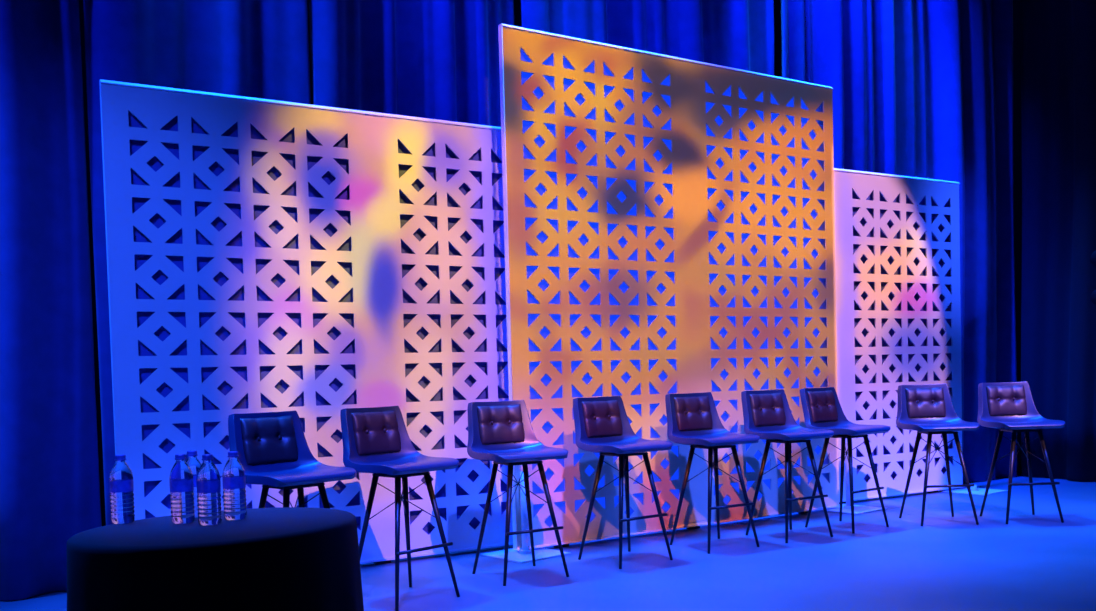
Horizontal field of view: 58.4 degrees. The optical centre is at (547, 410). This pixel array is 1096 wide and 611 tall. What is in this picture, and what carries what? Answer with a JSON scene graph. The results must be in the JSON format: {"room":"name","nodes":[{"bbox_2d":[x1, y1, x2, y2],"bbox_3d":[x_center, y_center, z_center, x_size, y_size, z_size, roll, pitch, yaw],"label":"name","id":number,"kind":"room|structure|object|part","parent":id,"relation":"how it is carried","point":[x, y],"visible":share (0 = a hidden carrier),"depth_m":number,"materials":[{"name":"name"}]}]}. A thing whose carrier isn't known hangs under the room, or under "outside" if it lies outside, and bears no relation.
{"room":"conference stage","nodes":[
{"label":"conference stage","id":0,"kind":"room"},
{"bbox_2d":[0,459,1095,610],"bbox_3d":[1.520,1.181,1.069,17.500,0.300,13.600,-3,2,-32],"label":"floor","id":1,"kind":"structure","parent":0,"point":[1037,562],"depth_m":5.53,"materials":[{"name":"blue carpet"}]},
{"bbox_2d":[0,0,101,600],"bbox_3d":[-3.552,-2.770,4.719,2.301,7.594,0.186,-3,2,-31],"label":"stage curtain","id":2,"kind":"object","parent":1,"relation":"on","point":[50,485],"visible":0.91,"depth_m":5.27,"materials":[{"name":"blue fabric"}]},
{"bbox_2d":[83,0,310,524],"bbox_3d":[-2.016,-2.845,5.627,1.240,7.594,0.182,-3,2,-32],"label":"stage curtain","id":3,"kind":"object","parent":1,"relation":"on","point":[246,48],"visible":0.18,"depth_m":5.57,"materials":[{"name":"blue fabric"}]},
{"bbox_2d":[228,411,355,508],"bbox_3d":[-1.197,0.493,4.576,0.499,0.974,0.480,0,3,44],"label":"bar stool","id":4,"kind":"object","parent":1,"relation":"on","point":[273,450],"visible":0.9,"depth_m":4.62,"materials":[{"name":"leather"}]},
{"bbox_3d":[-1.374,0.662,4.560,0.182,0.646,0.031,-2,2,-1],"label":"leg","id":5,"kind":"part","parent":4,"relation":"part of","materials":[{"name":"black metal"}]},
{"bbox_3d":[-1.335,0.139,4.687,0.082,0.220,0.288,0,3,44],"label":"backrest","id":6,"kind":"part","parent":4,"relation":"part of","materials":[{"name":"brown leather"}]},
{"bbox_3d":[-1.177,0.664,4.371,0.031,0.645,0.168,-1,2,4],"label":"leg","id":7,"kind":"part","parent":4,"relation":"part of","materials":[{"name":"black metal"}]},
{"bbox_3d":[-1.182,0.344,4.553,0.210,0.012,0.210,0,3,44],"label":"under frame","id":8,"kind":"part","parent":4,"relation":"part of","materials":[{"name":"black metal"}]},
{"bbox_3d":[-1.178,0.649,4.764,0.031,0.646,0.182,-2,2,-1],"label":"leg","id":9,"kind":"part","parent":4,"relation":"part of","materials":[{"name":"black metal"}]},
{"bbox_3d":[-0.981,0.651,4.574,0.168,0.645,0.031,-2,2,-7],"label":"leg","id":10,"kind":"part","parent":4,"relation":"part of","materials":[{"name":"black metal"}]},
{"bbox_2d":[99,79,512,564],"bbox_3d":[-1.032,-0.428,5.880,2.925,2.706,0.068,-3,2,-31],"label":"perforated panel","id":11,"kind":"object","parent":1,"relation":"on","point":[317,262],"visible":0.7,"depth_m":5.65,"materials":[{"name":"white metal"}]},
{"bbox_3d":[-1.037,-0.439,5.887,2.925,2.657,0.040,-3,2,-31],"label":"frame","id":12,"kind":"part","parent":11,"relation":"part of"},
{"bbox_3d":[-1.068,-1.768,5.830,2.925,0.024,0.060,-3,2,-31],"label":"trim","id":13,"kind":"part","parent":11,"relation":"part of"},
{"bbox_3d":[-0.995,0.895,5.926,2.925,0.012,0.062,-3,2,-31],"label":"rail","id":14,"kind":"part","parent":11,"relation":"part of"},
{"bbox_2d":[340,406,459,610],"bbox_3d":[-0.754,0.467,4.965,0.499,0.974,0.480,0,3,44],"label":"bar stool","id":15,"kind":"object","parent":1,"relation":"on","point":[376,440],"visible":0.99,"depth_m":4.96,"materials":[{"name":"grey leather"}]},
{"bbox_3d":[-0.931,0.636,4.949,0.182,0.646,0.031,-2,2,-1],"label":"leg","id":16,"kind":"part","parent":15,"relation":"part of","materials":[{"name":"black metal"}]},
{"bbox_3d":[-0.892,0.113,5.075,0.082,0.220,0.288,0,3,44],"label":"backrest","id":17,"kind":"part","parent":15,"relation":"part of","materials":[{"name":"brown leather"}]},
{"bbox_3d":[-0.734,0.638,4.760,0.031,0.645,0.168,-1,2,4],"label":"leg","id":18,"kind":"part","parent":15,"relation":"part of","materials":[{"name":"black metal"}]},
{"bbox_3d":[-0.763,0.147,4.953,0.500,0.336,0.482,0,3,44],"label":"seat","id":19,"kind":"part","parent":15,"relation":"part of","materials":[{"name":"leather"}]},
{"bbox_3d":[-0.740,0.318,4.941,0.210,0.012,0.210,0,3,44],"label":"under frame","id":20,"kind":"part","parent":15,"relation":"part of","materials":[{"name":"black metal"}]},
{"bbox_3d":[-0.735,0.623,5.152,0.031,0.646,0.182,-2,2,-1],"label":"leg","id":21,"kind":"part","parent":15,"relation":"part of","materials":[{"name":"black metal"}]},
{"bbox_3d":[-0.539,0.625,4.963,0.168,0.645,0.031,-2,2,-7],"label":"leg","id":22,"kind":"part","parent":15,"relation":"part of","materials":[{"name":"black metal"}]},
{"bbox_2d":[309,0,513,126],"bbox_3d":[-0.841,-2.902,6.325,1.457,7.594,0.182,-3,2,-32],"label":"stage curtain","id":23,"kind":"object","parent":1,"relation":"on","point":[431,59],"visible":0.16,"depth_m":6.37,"materials":[{"name":"blue fabric"}]},
{"bbox_2d":[467,400,568,585],"bbox_3d":[-0.176,0.433,5.467,0.480,0.974,0.499,-3,2,-29],"label":"bar stool","id":24,"kind":"object","parent":1,"relation":"on","point":[499,432],"visible":1,"depth_m":5.52,"materials":[{"name":"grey leather"}]},
{"bbox_3d":[-0.352,0.600,5.505,0.182,0.646,0.031,-1,2,16],"label":"leg","id":25,"kind":"part","parent":24,"relation":"part of","materials":[{"name":"black metal"}]},
{"bbox_3d":[-0.273,0.077,5.610,0.288,0.220,0.082,-3,2,-29],"label":"backrest","id":26,"kind":"part","parent":24,"relation":"part of","materials":[{"name":"brown leather"}]},
{"bbox_3d":[-0.212,0.605,5.265,0.031,0.645,0.168,-1,2,16],"label":"leg","id":27,"kind":"part","parent":24,"relation":"part of","materials":[{"name":"black metal"}]},
{"bbox_3d":[-0.185,0.114,5.456,0.482,0.336,0.500,-3,2,-29],"label":"seat","id":28,"kind":"part","parent":24,"relation":"part of","materials":[{"name":"leather"}]},
{"bbox_3d":[-0.168,0.284,5.439,0.210,0.012,0.210,-3,2,-29],"label":"under frame","id":29,"kind":"part","parent":24,"relation":"part of","materials":[{"name":"black metal"}]},
{"bbox_3d":[-0.104,0.589,5.643,0.031,0.646,0.182,-1,2,16],"label":"leg","id":30,"kind":"part","parent":24,"relation":"part of","materials":[{"name":"black metal"}]},
{"bbox_3d":[0.028,0.594,5.404,0.168,0.645,0.031,-1,2,10],"label":"leg","id":31,"kind":"part","parent":24,"relation":"part of","materials":[{"name":"black metal"}]},
{"bbox_2d":[481,471,570,562],"bbox_3d":[-0.144,0.634,6.090,0.400,0.520,0.400,-3,3,-41],"label":"stand","id":32,"kind":"object","parent":1,"relation":"on","point":[524,555],"visible":0.78,"depth_m":6.07,"materials":[{"name":"metal"}]},
{"bbox_3d":[-0.137,0.889,6.099,0.400,0.008,0.400,-3,3,-41],"label":"plate","id":33,"kind":"part","parent":32,"relation":"part of","materials":[{"name":"metal"}]},
{"bbox_2d":[573,396,672,568],"bbox_3d":[0.438,0.403,5.839,0.480,0.974,0.499,-3,3,-35],"label":"bar stool","id":34,"kind":"object","parent":1,"relation":"on","point":[602,425],"visible":1,"depth_m":5.87,"materials":[{"name":"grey leather"}]},
{"bbox_3d":[0.261,0.571,5.865,0.182,0.646,0.031,-1,2,15],"label":"leg","id":35,"kind":"part","parent":34,"relation":"part of","materials":[{"name":"black metal"}]},
{"bbox_3d":[0.326,0.047,5.973,0.288,0.220,0.082,-3,3,-35],"label":"backrest","id":36,"kind":"part","parent":34,"relation":"part of","materials":[{"name":"brown leather"}]},
{"bbox_3d":[0.423,0.575,5.634,0.031,0.645,0.168,-1,2,10],"label":"leg","id":37,"kind":"part","parent":34,"relation":"part of","materials":[{"name":"black metal"}]},
{"bbox_3d":[0.429,0.084,5.828,0.482,0.336,0.500,-3,3,-35],"label":"seat","id":38,"kind":"part","parent":34,"relation":"part of","materials":[{"name":"leather"}]},
{"bbox_3d":[0.448,0.254,5.812,0.210,0.012,0.210,-3,3,-35],"label":"under frame","id":39,"kind":"part","parent":34,"relation":"part of","materials":[{"name":"black metal"}]},
{"bbox_3d":[0.485,0.559,6.022,0.031,0.646,0.182,-1,2,5],"label":"leg","id":40,"kind":"part","parent":34,"relation":"part of","materials":[{"name":"black metal"}]},
{"bbox_3d":[0.647,0.563,5.790,0.168,0.645,0.031,-1,2,10],"label":"leg","id":41,"kind":"part","parent":34,"relation":"part of","materials":[{"name":"black metal"}]},
{"bbox_2d":[521,0,773,75],"bbox_3d":[0.806,-2.981,7.286,2.332,7.594,0.180,-3,2,-31],"label":"stage curtain","id":42,"kind":"object","parent":1,"relation":"on","point":[738,34],"visible":0.12,"depth_m":7.40,"materials":[{"name":"blue fabric"}]},
{"bbox_2d":[498,23,839,550],"bbox_3d":[0.990,-0.805,6.865,2.925,3.279,0.067,-3,2,-32],"label":"perforated panel","id":43,"kind":"object","parent":1,"relation":"on","point":[669,221],"visible":0.92,"depth_m":6.71,"materials":[{"name":"white metal"}]},
{"bbox_3d":[0.985,-0.816,6.872,2.925,3.230,0.040,-3,2,-32],"label":"frame","id":44,"kind":"part","parent":43,"relation":"part of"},
{"bbox_3d":[0.947,-2.431,6.805,2.925,0.024,0.060,-3,2,-32],"label":"trim","id":45,"kind":"part","parent":43,"relation":"part of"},
{"bbox_3d":[1.035,0.804,6.921,2.925,0.012,0.062,-3,2,-32],"label":"rail","id":46,"kind":"part","parent":43,"relation":"part of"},
{"bbox_2d":[665,392,759,553],"bbox_3d":[1.035,0.372,6.226,0.480,0.974,0.499,-3,2,-29],"label":"bar stool","id":47,"kind":"object","parent":1,"relation":"on","point":[693,419],"visible":1,"depth_m":6.28,"materials":[{"name":"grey leather"}]},
{"bbox_3d":[0.862,0.539,6.271,0.182,0.646,0.031,-1,2,21],"label":"leg","id":48,"kind":"part","parent":47,"relation":"part of","materials":[{"name":"black metal"}]},
{"bbox_3d":[0.939,0.016,6.369,0.288,0.220,0.082,-3,2,-29],"label":"backrest","id":49,"kind":"part","parent":47,"relation":"part of","materials":[{"name":"brown leather"}]},
{"bbox_3d":[0.992,0.545,6.026,0.031,0.645,0.168,-1,2,22],"label":"leg","id":50,"kind":"part","parent":47,"relation":"part of","materials":[{"name":"black metal"}]},
{"bbox_3d":[1.026,0.053,6.214,0.482,0.336,0.500,-3,2,-29],"label":"seat","id":51,"kind":"part","parent":47,"relation":"part of","materials":[{"name":"leather"}]},
{"bbox_3d":[1.043,0.224,6.197,0.210,0.012,0.210,-3,2,-29],"label":"under frame","id":52,"kind":"part","parent":47,"relation":"part of","materials":[{"name":"black metal"}]},
{"bbox_3d":[1.107,0.528,6.401,0.031,0.646,0.182,-1,2,16],"label":"leg","id":53,"kind":"part","parent":47,"relation":"part of","materials":[{"name":"black metal"}]},
{"bbox_3d":[1.239,0.533,6.161,0.168,0.645,0.031,-1,2,11],"label":"leg","id":54,"kind":"part","parent":47,"relation":"part of","materials":[{"name":"black metal"}]},
{"bbox_2d":[741,389,833,542],"bbox_3d":[1.581,0.347,6.515,0.480,0.974,0.499,-3,2,-28],"label":"bar stool","id":55,"kind":"object","parent":1,"relation":"on","point":[767,414],"visible":0.99,"depth_m":6.57,"materials":[{"name":"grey leather"}]},
{"bbox_3d":[1.408,0.514,6.562,0.182,0.646,0.031,-1,2,22],"label":"leg","id":56,"kind":"part","parent":55,"relation":"part of","materials":[{"name":"black metal"}]},
{"bbox_3d":[1.486,-0.009,6.659,0.288,0.220,0.082,-3,2,-28],"label":"backrest","id":57,"kind":"part","parent":55,"relation":"part of","materials":[{"name":"brown leather"}]},
{"bbox_3d":[1.572,0.028,6.504,0.482,0.336,0.500,-3,2,-28],"label":"seat","id":58,"kind":"part","parent":55,"relation":"part of","materials":[{"name":"leather"}]},
{"bbox_3d":[1.543,0.520,6.313,0.031,0.645,0.168,-1,2,17],"label":"leg","id":59,"kind":"part","parent":55,"relation":"part of","materials":[{"name":"black metal"}]},
{"bbox_3d":[1.589,0.199,6.487,0.210,0.012,0.210,-3,2,-28],"label":"under frame","id":60,"kind":"part","parent":55,"relation":"part of","materials":[{"name":"black metal"}]},
{"bbox_3d":[1.655,0.503,6.690,0.031,0.646,0.182,-1,2,17],"label":"leg","id":61,"kind":"part","parent":55,"relation":"part of","materials":[{"name":"black metal"}]},
{"bbox_3d":[1.784,0.508,6.449,0.168,0.645,0.031,-1,2,11],"label":"leg","id":62,"kind":"part","parent":55,"relation":"part of","materials":[{"name":"black metal"}]},
{"bbox_2d":[781,0,895,174],"bbox_3d":[2.438,-3.061,8.264,1.434,7.594,0.182,-3,2,-32],"label":"stage curtain","id":63,"kind":"object","parent":1,"relation":"on","point":[846,46],"visible":0.2,"depth_m":8.33,"materials":[{"name":"blue fabric"}]},
{"bbox_2d":[800,387,890,533],"bbox_3d":[2.056,0.323,6.815,0.480,0.974,0.499,-3,3,-37],"label":"bar stool","id":64,"kind":"object","parent":1,"relation":"on","point":[821,407],"visible":0.97,"depth_m":6.84,"materials":[{"name":"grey leather"}]},
{"bbox_3d":[1.878,0.492,6.829,0.182,0.646,0.031,-1,2,8],"label":"leg","id":65,"kind":"part","parent":64,"relation":"part of","materials":[{"name":"black metal"}]},
{"bbox_3d":[1.939,-0.032,6.945,0.288,0.220,0.082,-3,3,-37],"label":"backrest","id":66,"kind":"part","parent":64,"relation":"part of","materials":[{"name":"brown leather"}]},
{"bbox_3d":[2.097,0.480,7.000,0.031,0.646,0.182,-1,2,3],"label":"leg","id":67,"kind":"part","parent":64,"relation":"part of","materials":[{"name":"black metal"}]},
{"bbox_3d":[2.047,0.004,6.804,0.482,0.336,0.500,-3,3,-37],"label":"seat","id":68,"kind":"part","parent":64,"relation":"part of","materials":[{"name":"leather"}]},
{"bbox_3d":[2.067,0.174,6.789,0.210,0.012,0.210,-3,3,-37],"label":"under frame","id":69,"kind":"part","parent":64,"relation":"part of","materials":[{"name":"black metal"}]},
{"bbox_3d":[2.043,0.495,6.611,0.031,0.645,0.168,-1,2,14],"label":"leg","id":70,"kind":"part","parent":64,"relation":"part of","materials":[{"name":"black metal"}]},
{"bbox_3d":[2.267,0.483,6.774,0.168,0.645,0.031,-1,2,8],"label":"leg","id":71,"kind":"part","parent":64,"relation":"part of","materials":[{"name":"black metal"}]},
{"bbox_2d":[818,443,886,514],"bbox_3d":[2.346,0.510,7.647,0.400,0.520,0.400,-3,3,-38],"label":"stand","id":72,"kind":"object","parent":1,"relation":"on","point":[846,508],"visible":0.62,"depth_m":7.63,"materials":[{"name":"metal"}]},
{"bbox_3d":[2.353,0.765,7.656,0.400,0.008,0.400,-3,3,-38],"label":"plate","id":73,"kind":"part","parent":72,"relation":"part of","materials":[{"name":"metal"}]},
{"bbox_2d":[834,168,962,503],"bbox_3d":[2.356,-0.596,7.934,2.925,2.710,0.067,-3,2,-30],"label":"perforated panel","id":74,"kind":"object","parent":1,"relation":"on","point":[897,237],"visible":0.41,"depth_m":8.23,"materials":[{"name":"white metal"}]},
{"bbox_3d":[2.320,-1.938,7.885,2.925,0.024,0.060,-3,2,-29],"label":"trim","id":75,"kind":"part","parent":74,"relation":"part of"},
{"bbox_3d":[2.393,0.728,7.980,2.925,0.012,0.062,-3,2,-29],"label":"rail","id":76,"kind":"part","parent":74,"relation":"part of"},
{"bbox_2d":[896,384,979,525],"bbox_3d":[2.757,0.299,6.965,0.480,0.974,0.499,-2,2,-1],"label":"bar stool","id":77,"kind":"object","parent":1,"relation":"on","point":[928,409],"visible":1,"depth_m":7.09,"materials":[{"name":"brown leather"}]},
{"bbox_3d":[2.622,0.462,7.087,0.031,0.646,0.182,-3,3,-41],"label":"leg","id":78,"kind":"part","parent":77,"relation":"part of","materials":[{"name":"black metal"}]},
{"bbox_3d":[2.743,-0.060,7.130,0.288,0.220,0.082,-2,2,-1],"label":"backrest","id":79,"kind":"part","parent":77,"relation":"part of","materials":[{"name":"brown leather"}]},
{"bbox_3d":[2.629,0.472,6.805,0.031,0.645,0.168,0,3,44],"label":"leg","id":80,"kind":"part","parent":77,"relation":"part of","materials":[{"name":"black metal"}]},
{"bbox_3d":[2.748,-0.020,6.953,0.482,0.336,0.500,-2,2,-1],"label":"seat","id":81,"kind":"part","parent":77,"relation":"part of","materials":[{"name":"leather"}]},
{"bbox_3d":[2.754,0.151,6.933,0.210,0.012,0.210,-2,2,-1],"label":"under frame","id":82,"kind":"part","parent":77,"relation":"part of","materials":[{"name":"black metal"}]},
{"bbox_3d":[2.900,0.455,7.090,0.031,0.646,0.182,0,3,43],"label":"leg","id":83,"kind":"part","parent":77,"relation":"part of","materials":[{"name":"black metal"}]},
{"bbox_3d":[2.907,0.464,6.817,0.168,0.645,0.031,0,3,38],"label":"leg","id":84,"kind":"part","parent":77,"relation":"part of","materials":[{"name":"black metal"}]},
{"bbox_2d":[894,0,1016,481],"bbox_3d":[3.761,-3.125,9.031,1.591,7.594,0.180,-3,2,-30],"label":"stage curtain","id":85,"kind":"object","parent":1,"relation":"on","point":[954,58],"visible":0.55,"depth_m":9.14,"materials":[{"name":"blue fabric"}]},
{"bbox_2d":[940,484,1007,495],"bbox_3d":[3.705,0.671,8.527,0.400,0.060,0.400,-3,3,-38],"label":"stand","id":86,"kind":"object","parent":1,"relation":"on","point":[963,490],"visible":0.77,"depth_m":8.49,"materials":[{"name":"metal"}]},
{"bbox_2d":[977,382,1064,523],"bbox_3d":[3.339,0.283,6.951,0.480,0.974,0.499,-2,2,-1],"label":"bar stool","id":87,"kind":"object","parent":1,"relation":"on","point":[1004,406],"visible":1,"depth_m":7.08,"materials":[{"name":"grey leather"}]},
{"bbox_3d":[3.200,0.447,7.069,0.182,0.646,0.031,0,3,44],"label":"leg","id":88,"kind":"part","parent":87,"relation":"part of","materials":[{"name":"black metal"}]},
{"bbox_3d":[3.326,-0.076,7.116,0.288,0.220,0.082,-2,2,-1],"label":"backrest","id":89,"kind":"part","parent":87,"relation":"part of","materials":[{"name":"brown leather"}]},
{"bbox_3d":[3.211,0.457,6.792,0.031,0.645,0.168,0,3,44],"label":"leg","id":90,"kind":"part","parent":87,"relation":"part of","materials":[{"name":"black metal"}]},
{"bbox_3d":[3.336,0.135,6.920,0.210,0.012,0.210,-2,2,-1],"label":"under frame","id":91,"kind":"part","parent":87,"relation":"part of","materials":[{"name":"black metal"}]},
{"bbox_3d":[3.330,-0.036,6.939,0.482,0.336,0.500,-2,2,-1],"label":"seat","id":92,"kind":"part","parent":87,"relation":"part of","materials":[{"name":"leather"}]},
{"bbox_3d":[3.482,0.439,7.075,0.031,0.646,0.182,0,3,44],"label":"leg","id":93,"kind":"part","parent":87,"relation":"part of","materials":[{"name":"black metal"}]},
{"bbox_3d":[3.484,0.449,6.797,0.168,0.645,0.031,0,3,44],"label":"leg","id":94,"kind":"part","parent":87,"relation":"part of","materials":[{"name":"black metal"}]},
{"bbox_2d":[1020,0,1095,481],"bbox_3d":[5.789,-3.117,7.295,0.132,7.594,4.948,-3,2,-31],"label":"stage curtain","id":95,"kind":"object","parent":1,"relation":"on","point":[1058,37],"visible":0.94,"depth_m":9.14,"materials":[{"name":"fabric"}]},
{"bbox_3d":[4.944,-0.629,8.407,0.440,2.600,0.440,-3,2,-32],"label":"boom stand","id":96,"kind":"object","parent":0,"visible":0},
{"bbox_2d":[1090,251,1095,265],"bbox_3d":[4.699,-1.299,8.305,0.170,0.170,0.204,-1,2,5],"label":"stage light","id":97,"kind":"object","parent":96,"relation":"attached to","point":[1093,255],"visible":1,"depth_m":8.32,"materials":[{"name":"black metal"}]},
{"bbox_3d":[-0.953,0.685,2.886,0.670,0.695,0.670,-3,2,-32],"label":"round table","id":98,"kind":"object","parent":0,"visible":0},
{"bbox_2d":[67,507,363,610],"bbox_3d":[-0.951,0.680,2.888,0.910,0.696,0.770,-3,2,-32],"label":"tablecloth","id":99,"kind":"object","parent":98,"relation":"on","point":[284,558],"visible":0.94,"depth_m":2.60,"materials":[{"name":"black fabric"}]},
{"bbox_2d":[109,455,134,523],"bbox_3d":[-1.286,0.235,2.957,0.068,0.205,0.068,-3,2,-32],"label":"water bottle","id":100,"kind":"object","parent":99,"relation":"on","point":[121,485],"visible":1,"depth_m":2.93,"materials":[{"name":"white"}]},
{"bbox_2d":[169,454,194,523],"bbox_3d":[-1.092,0.231,2.921,0.068,0.205,0.068,-2,2,-17],"label":"water bottle","id":101,"kind":"object","parent":99,"relation":"on","point":[181,476],"visible":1,"depth_m":2.90,"materials":[{"name":"white"}]},
{"bbox_2d":[186,451,200,516],"bbox_3d":[-1.105,0.227,3.054,0.068,0.205,0.068,-2,2,-1],"label":"water bottle","id":102,"kind":"object","parent":99,"relation":"on","point":[192,461],"visible":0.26,"depth_m":3.03,"materials":[{"name":"clear plastic"}]},
{"bbox_2d":[196,454,221,525],"bbox_3d":[-0.995,0.230,2.875,0.068,0.205,0.068,-1,2,14],"label":"water bottle","id":103,"kind":"object","parent":99,"relation":"on","point":[208,484],"visible":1,"depth_m":2.85,"materials":[{"name":"white"}]},
{"bbox_2d":[222,451,246,519],"bbox_3d":[-0.950,0.225,2.969,0.068,0.205,0.068,0,2,30],"label":"water bottle","id":104,"kind":"object","parent":99,"relation":"on","point":[233,475],"visible":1,"depth_m":2.94,"materials":[{"name":"white"}]}
]}

